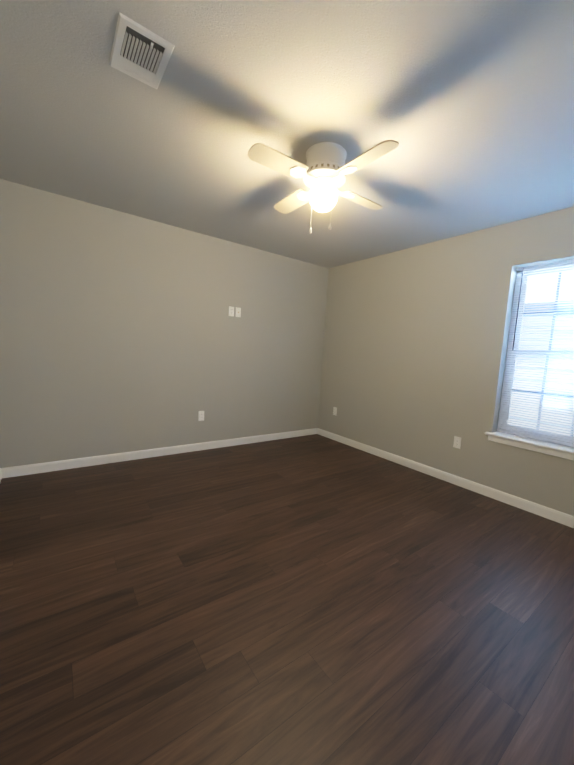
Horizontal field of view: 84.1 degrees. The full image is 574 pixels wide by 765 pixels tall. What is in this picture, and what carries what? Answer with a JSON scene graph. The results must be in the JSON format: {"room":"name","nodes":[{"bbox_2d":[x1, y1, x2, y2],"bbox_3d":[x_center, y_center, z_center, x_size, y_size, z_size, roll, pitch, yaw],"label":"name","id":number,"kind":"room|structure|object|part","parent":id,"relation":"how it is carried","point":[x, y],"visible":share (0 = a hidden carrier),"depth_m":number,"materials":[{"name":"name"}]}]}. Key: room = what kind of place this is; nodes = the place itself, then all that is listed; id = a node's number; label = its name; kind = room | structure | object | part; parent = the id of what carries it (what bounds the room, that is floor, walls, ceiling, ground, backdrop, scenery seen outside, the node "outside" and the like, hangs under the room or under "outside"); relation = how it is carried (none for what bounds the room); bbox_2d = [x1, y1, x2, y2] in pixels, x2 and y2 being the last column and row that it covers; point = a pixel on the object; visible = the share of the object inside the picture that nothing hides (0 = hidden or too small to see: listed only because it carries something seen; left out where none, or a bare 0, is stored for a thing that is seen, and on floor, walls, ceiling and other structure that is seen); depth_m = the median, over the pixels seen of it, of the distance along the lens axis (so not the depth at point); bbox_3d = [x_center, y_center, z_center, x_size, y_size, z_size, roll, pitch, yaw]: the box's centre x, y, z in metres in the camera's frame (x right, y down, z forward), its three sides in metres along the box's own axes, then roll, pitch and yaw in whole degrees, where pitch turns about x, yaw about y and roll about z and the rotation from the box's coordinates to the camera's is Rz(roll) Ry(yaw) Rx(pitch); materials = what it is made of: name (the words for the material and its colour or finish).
{"room":"empty bedroom","nodes":[
{"label":"empty bedroom","id":0,"kind":"room"},
{"bbox_2d":[0,179,328,467],"bbox_3d":[-0.981,-0.426,3.731,3.980,2.440,0.190,-1,7,-36],"label":"wall","id":1,"kind":"structure","parent":0,"point":[121,332],"depth_m":3.22,"materials":[{"name":"beige paint"}]},
{"bbox_2d":[0,428,317,477],"bbox_3d":[-0.989,0.754,3.765,3.600,0.088,0.014,-1,7,-36],"label":"baseboard","id":2,"kind":"structure","parent":1,"relation":"attached to","point":[15,471],"depth_m":3.34,"materials":[{"name":"white paint"}]},
{"bbox_2d":[198,411,203,420],"bbox_3d":[-0.998,0.390,3.710,0.070,0.115,0.009,-1,7,-36],"label":"electrical outlet","id":3,"kind":"object","parent":1,"relation":"attached to","point":[200,415],"visible":1,"depth_m":3.70,"materials":[{"name":"white plastic"}]},
{"bbox_2d":[229,306,233,316],"bbox_3d":[-0.659,-0.846,3.782,0.070,0.115,0.009,-1,7,-36],"label":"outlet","id":4,"kind":"object","parent":1,"relation":"attached to","point":[231,310],"visible":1,"depth_m":3.78,"materials":[{"name":"white plastic"}]},
{"bbox_2d":[235,307,240,316],"bbox_3d":[-0.584,-0.846,3.831,0.070,0.115,0.018,-1,7,-36],"label":"outlet","id":5,"kind":"object","parent":1,"relation":"attached to","point":[238,312],"visible":1,"depth_m":3.83,"materials":[{"name":"white plastic"}]},
{"bbox_2d":[0,434,573,764],"bbox_3d":[0.347,1.118,1.934,3.980,0.120,4.980,-1,7,-36],"label":"floor","id":6,"kind":"structure","parent":0,"point":[315,599],"depth_m":1.47,"materials":[{"name":"wood"}]},
{"bbox_2d":[0,0,573,267],"bbox_3d":[0.495,-1.425,1.681,3.980,0.120,4.980,-1,7,-36],"label":"ceiling","id":7,"kind":"structure","parent":0,"point":[467,106],"depth_m":1.64,"materials":[{"name":"grey paint"}]},
{"bbox_2d":[109,12,174,88],"bbox_3d":[-0.625,-1.400,1.360,0.205,0.030,0.285,-1,7,-36],"label":"ceiling vent","id":8,"kind":"object","parent":7,"relation":"in","point":[139,52],"visible":1,"depth_m":1.34,"materials":[{"name":"white metal"}]},
{"bbox_2d":[248,140,398,233],"bbox_3d":[0.228,-1.161,1.993,0.784,0.498,0.784,4,6,10],"label":"fan","id":9,"kind":"object","parent":7,"relation":"hanging from","point":[324,170],"visible":1,"depth_m":1.88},
{"bbox_3d":[0.228,-1.164,1.992,0.178,0.176,0.178,-1,7,-36],"label":"globe","id":10,"kind":"part","parent":9,"relation":"part of","materials":[{"name":"white glass"}]},
{"bbox_2d":[318,207,573,515],"bbox_3d":[1.953,-0.175,2.922,0.190,2.440,4.600,-1,7,-36],"label":"wall","id":11,"kind":"structure","parent":0,"point":[415,344],"depth_m":3.27,"materials":[{"name":"beige paint"}]},
{"bbox_2d":[333,407,336,415],"bbox_3d":[0.679,0.407,4.517,0.009,0.115,0.070,-1,7,-36],"label":"electrical outlet","id":12,"kind":"object","parent":11,"relation":"attached to","point":[334,410],"visible":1,"depth_m":4.51,"materials":[{"name":"white plastic"}]},
{"bbox_2d":[317,428,573,527],"bbox_3d":[1.807,0.995,2.972,0.014,0.088,4.586,-1,7,-36],"label":"baseboard","id":13,"kind":"structure","parent":11,"relation":"attached to","point":[539,510],"depth_m":3.07,"materials":[{"name":"white paint"}]},
{"bbox_2d":[453,436,460,448],"bbox_3d":[1.680,0.592,3.143,0.009,0.115,0.070,-1,7,-36],"label":"electrical outlet","id":14,"kind":"object","parent":11,"relation":"attached to","point":[457,442],"visible":1,"depth_m":3.14,"materials":[{"name":"white plastic"}]},
{"bbox_2d":[485,432,573,454],"bbox_3d":[2.130,0.515,2.590,0.154,0.025,0.910,-1,7,-36],"label":"window sill","id":15,"kind":"structure","parent":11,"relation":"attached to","point":[556,447],"depth_m":2.64,"materials":[{"name":"white paint"}]},
{"bbox_2d":[488,435,573,459],"bbox_3d":[2.093,0.551,2.569,0.016,0.048,0.855,-1,7,-36],"label":"apron","id":16,"kind":"object","parent":11,"relation":"attached to","point":[535,448],"visible":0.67,"depth_m":2.63,"materials":[{"name":"white paint"}]},
{"bbox_2d":[497,263,573,443],"bbox_3d":[2.263,-0.232,2.582,0.068,1.475,0.815,-1,7,-36],"label":"window","id":17,"kind":"structure","parent":11,"relation":"in","point":[529,339],"depth_m":2.78,"materials":[{"name":"white plastic"}]},
{"bbox_2d":[496,259,573,447],"bbox_3d":[2.214,-0.232,2.546,0.028,1.468,0.803,-1,7,-36],"label":"window blinds","id":18,"kind":"object","parent":17,"relation":"attached to","point":[518,422],"visible":0.88,"depth_m":2.66,"materials":[{"name":"white plastic"}]},
{"bbox_2d":[512,268,523,349],"bbox_3d":[2.017,-0.637,2.777,0.014,0.709,0.009,-1,7,-36],"label":"wand","id":19,"kind":"object","parent":18,"relation":"hanging from","point":[517,309],"visible":1,"depth_m":2.77,"materials":[{"name":"grey"}]},
{"bbox_3d":[6.211,1.856,5.939,10.200,0.100,20.000,-1,7,-36],"label":"ground","id":20,"kind":"structure","parent":0,"visible":0},
{"bbox_2d":[508,316,573,434],"bbox_3d":[5.658,0.256,5.309,0.200,3.140,16.000,-1,7,-36],"label":"siding","id":21,"kind":"object","parent":20,"relation":"on","point":[544,366],"depth_m":6.09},
{"bbox_2d":[525,271,573,303],"bbox_3d":[7.575,-2.491,6.318,5.450,2.300,17.000,-1,7,-36],"label":"roof","id":22,"kind":"structure","parent":21,"relation":"on","point":[550,287],"depth_m":6.59,"materials":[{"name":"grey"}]},
{"bbox_2d":[524,300,573,315],"bbox_3d":[5.562,-1.222,5.030,0.650,0.200,17.000,-1,7,-36],"label":"eave","id":23,"kind":"object","parent":22,"relation":"attached to","point":[549,307],"depth_m":5.72,"materials":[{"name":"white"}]}
]}

